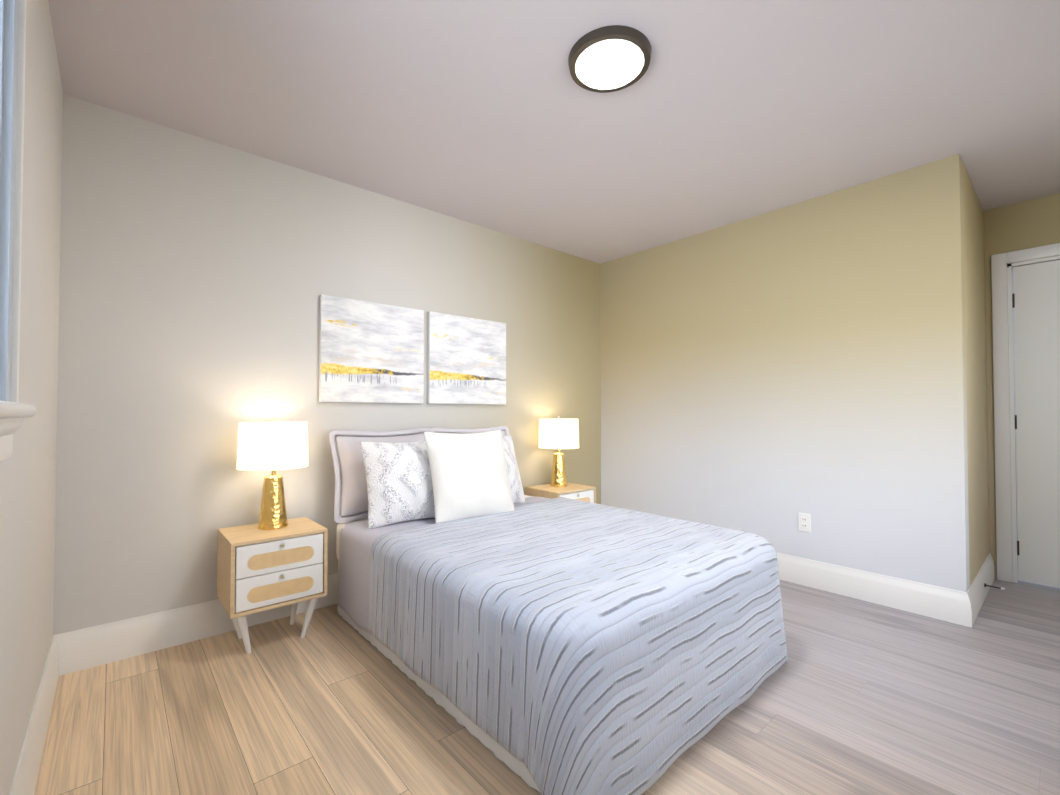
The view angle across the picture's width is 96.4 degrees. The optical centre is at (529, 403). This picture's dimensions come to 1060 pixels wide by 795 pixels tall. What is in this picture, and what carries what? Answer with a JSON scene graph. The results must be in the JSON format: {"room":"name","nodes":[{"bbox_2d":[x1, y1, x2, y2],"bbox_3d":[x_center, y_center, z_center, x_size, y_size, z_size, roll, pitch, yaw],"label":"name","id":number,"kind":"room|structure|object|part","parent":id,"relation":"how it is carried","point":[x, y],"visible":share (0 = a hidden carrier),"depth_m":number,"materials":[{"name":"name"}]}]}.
{"room":"bedroom","nodes":[
{"label":"bedroom","id":0,"kind":"room"},
{"bbox_2d":[0,0,62,794],"bbox_3d":[-0.787,-0.120,0.539,0.120,2.420,3.940,1,-1,-41],"label":"wall","id":1,"kind":"structure","parent":0,"point":[27,506],"depth_m":1.38,"materials":[{"name":"paint"}]},
{"bbox_2d":[0,0,36,461],"bbox_3d":[-0.696,-0.498,0.480,0.170,1.205,1.380,1,-1,-41],"label":"window","id":2,"kind":"structure","parent":1,"relation":"in","point":[12,48],"depth_m":0.97,"materials":[{"name":"grey"}]},
{"bbox_3d":[-0.685,0.047,0.480,0.140,0.115,1.380,1,-1,-41],"label":"window sill apron","id":3,"kind":"part","parent":2,"relation":"part of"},
{"bbox_2d":[9,633,64,794],"bbox_3d":[-0.745,1.009,0.576,0.020,0.165,3.670,1,-1,-41],"label":"baseboard","id":4,"kind":"structure","parent":1,"relation":"attached to","point":[26,774],"depth_m":1.48,"materials":[{"name":"white wood"}]},
{"bbox_2d":[53,94,600,634],"bbox_3d":[-0.704,-0.071,3.152,3.690,2.420,0.120,1,-1,-41],"label":"wall","id":5,"kind":"structure","parent":0,"point":[199,276],"depth_m":2.34,"materials":[{"name":"paint"}]},
{"bbox_2d":[65,573,337,673],"bbox_3d":[-0.647,1.056,3.088,3.420,0.165,0.020,1,-1,-41],"label":"baseboard","id":6,"kind":"structure","parent":5,"relation":"attached to","point":[81,649],"depth_m":2.16,"materials":[{"name":"white wood"}]},
{"bbox_2d":[319,294,423,402],"bbox_3d":[-0.931,-0.307,2.850,0.635,0.600,0.033,1,-1,-41],"label":"picture","id":7,"kind":"object","parent":5,"relation":"attached to","point":[371,352],"visible":0.96,"depth_m":2.81,"materials":[{"name":"white fabric"}]},
{"bbox_2d":[427,311,505,404],"bbox_3d":[-0.424,-0.298,3.295,0.635,0.600,0.033,1,-1,-41],"label":"picture","id":8,"kind":"object","parent":5,"relation":"attached to","point":[466,360],"visible":0.94,"depth_m":3.25,"materials":[{"name":"white fabric"}]},
{"bbox_2d":[34,579,1059,794],"bbox_3d":[0.950,1.169,2.038,5.100,0.100,4.300,1,-1,-41],"label":"floor","id":9,"kind":"structure","parent":0,"point":[852,696],"depth_m":1.67,"materials":[{"name":"brown wood"}]},
{"bbox_2d":[217,517,327,653],"bbox_3d":[-1.238,0.865,2.279,0.400,0.524,0.362,1,-1,-41],"label":"nightstand","id":10,"kind":"object","parent":9,"relation":"on","point":[258,570],"visible":1,"depth_m":2.16,"materials":[{"name":"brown wood"}]},
{"bbox_2d":[237,418,307,529],"bbox_3d":[-1.261,0.335,2.330,0.310,0.535,0.310,1,-1,-41],"label":"lamp","id":11,"kind":"object","parent":10,"relation":"on","point":[273,446],"visible":0.98,"depth_m":2.24,"materials":[{"name":"white fabric"}]},
{"bbox_2d":[329,426,787,794],"bbox_3d":[0.025,0.629,2.359,1.457,0.982,1.953,1,-1,-41],"label":"bed","id":12,"kind":"object","parent":9,"relation":"on","point":[555,646],"visible":1,"depth_m":1.68,"materials":[{"name":"white fabric"}]},
{"bbox_3d":[-0.001,0.744,2.387,1.360,0.218,1.865,1,-1,-41],"label":"mattress","id":13,"kind":"part","parent":12,"relation":"part of","materials":[{"name":"white fabric"}]},
{"bbox_2d":[424,430,514,522],"bbox_3d":[-0.325,0.391,2.619,0.520,0.520,0.250,1,-18,-38],"label":"pillow","id":14,"kind":"object","parent":12,"relation":"on","point":[466,480],"depth_m":2.52,"materials":[{"name":"white fabric"}]},
{"bbox_2d":[526,483,595,502],"bbox_3d":[0.236,0.889,3.571,0.400,0.524,0.362,1,-1,-41],"label":"nightstand","id":15,"kind":"object","parent":9,"relation":"on","point":[586,493],"visible":0.19,"depth_m":3.50,"materials":[{"name":"brown wood"}]},
{"bbox_2d":[539,416,578,486],"bbox_3d":[0.221,0.359,3.629,0.310,0.535,0.310,1,-1,-41],"label":"lamp","id":16,"kind":"object","parent":15,"relation":"on","point":[558,434],"visible":1,"depth_m":3.52,"materials":[{"name":"white fabric"}]},
{"bbox_2d":[48,0,1059,263],"bbox_3d":[0.950,-1.351,2.085,5.100,0.100,4.300,1,-1,-41],"label":"ceiling","id":17,"kind":"structure","parent":0,"point":[490,114],"depth_m":2.02,"materials":[{"name":"paint"}]},
{"bbox_2d":[568,25,650,92],"bbox_3d":[0.300,-1.288,1.794,0.310,0.036,0.310,1,-1,-41],"label":"ceiling light","id":18,"kind":"object","parent":17,"relation":"in","point":[612,58],"visible":0.96,"depth_m":1.75,"materials":[{"name":"white glass"}]},
{"bbox_2d":[600,154,969,592],"bbox_3d":[1.472,-0.067,3.377,0.120,2.420,2.410,1,-1,-41],"label":"wall","id":19,"kind":"structure","parent":0,"point":[769,376],"depth_m":2.96,"materials":[{"name":"paint"}]},
{"bbox_2d":[798,513,810,532],"bbox_3d":[1.724,0.746,2.978,0.008,0.114,0.070,1,-1,-41],"label":"outlet","id":20,"kind":"object","parent":19,"relation":"attached to","point":[804,522],"visible":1,"depth_m":2.98,"materials":[{"name":"white plastic"}]},
{"bbox_2d":[776,552,976,627],"bbox_3d":[1.439,1.059,3.287,0.020,0.165,2.390,1,-1,-41],"label":"baseboard","id":21,"kind":"structure","parent":19,"relation":"attached to","point":[949,605],"depth_m":2.66,"materials":[{"name":"white wood"}]},
{"bbox_2d":[963,164,989,585],"bbox_3d":[2.667,-0.076,2.902,1.050,2.420,0.120,1,-1,-41],"label":"wall","id":22,"kind":"structure","parent":0,"point":[976,392],"depth_m":2.77,"materials":[{"name":"paint"}]},
{"bbox_2d":[969,553,993,615],"bbox_3d":[2.634,1.049,2.759,1.020,0.165,0.020,1,-1,-41],"label":"baseboard","id":23,"kind":"structure","parent":22,"relation":"attached to","point":[985,574],"depth_m":2.76,"materials":[{"name":"white wood"}]},
{"bbox_2d":[984,583,1004,589],"bbox_3d":[2.652,1.046,2.708,0.022,0.022,0.082,1,-1,-41],"label":"doorstop","id":24,"kind":"object","parent":23,"relation":"attached to","point":[1001,588],"visible":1,"depth_m":2.71,"materials":[{"name":"grey metal"}]},
{"bbox_2d":[984,193,1059,578],"bbox_3d":[3.481,-0.080,2.678,0.120,2.420,1.290,1,-1,-41],"label":"wall","id":25,"kind":"structure","parent":0,"point":[1032,223],"depth_m":3.08,"materials":[{"name":"paint"}]},
{"bbox_2d":[991,243,1059,582],"bbox_3d":[3.389,0.076,2.767,0.138,2.112,0.964,1,-1,-41],"label":"door frame","id":26,"kind":"structure","parent":25,"relation":"attached to","point":[1004,426],"depth_m":3.05,"materials":[{"name":"white wood"}]},
{"bbox_2d":[1012,260,1059,587],"bbox_3d":[3.354,0.117,2.740,0.090,2.004,0.778,1,-1,-41],"label":"door","id":27,"kind":"structure","parent":25,"relation":"in","point":[1036,299],"depth_m":2.96,"materials":[{"name":"white wood"}]}
]}

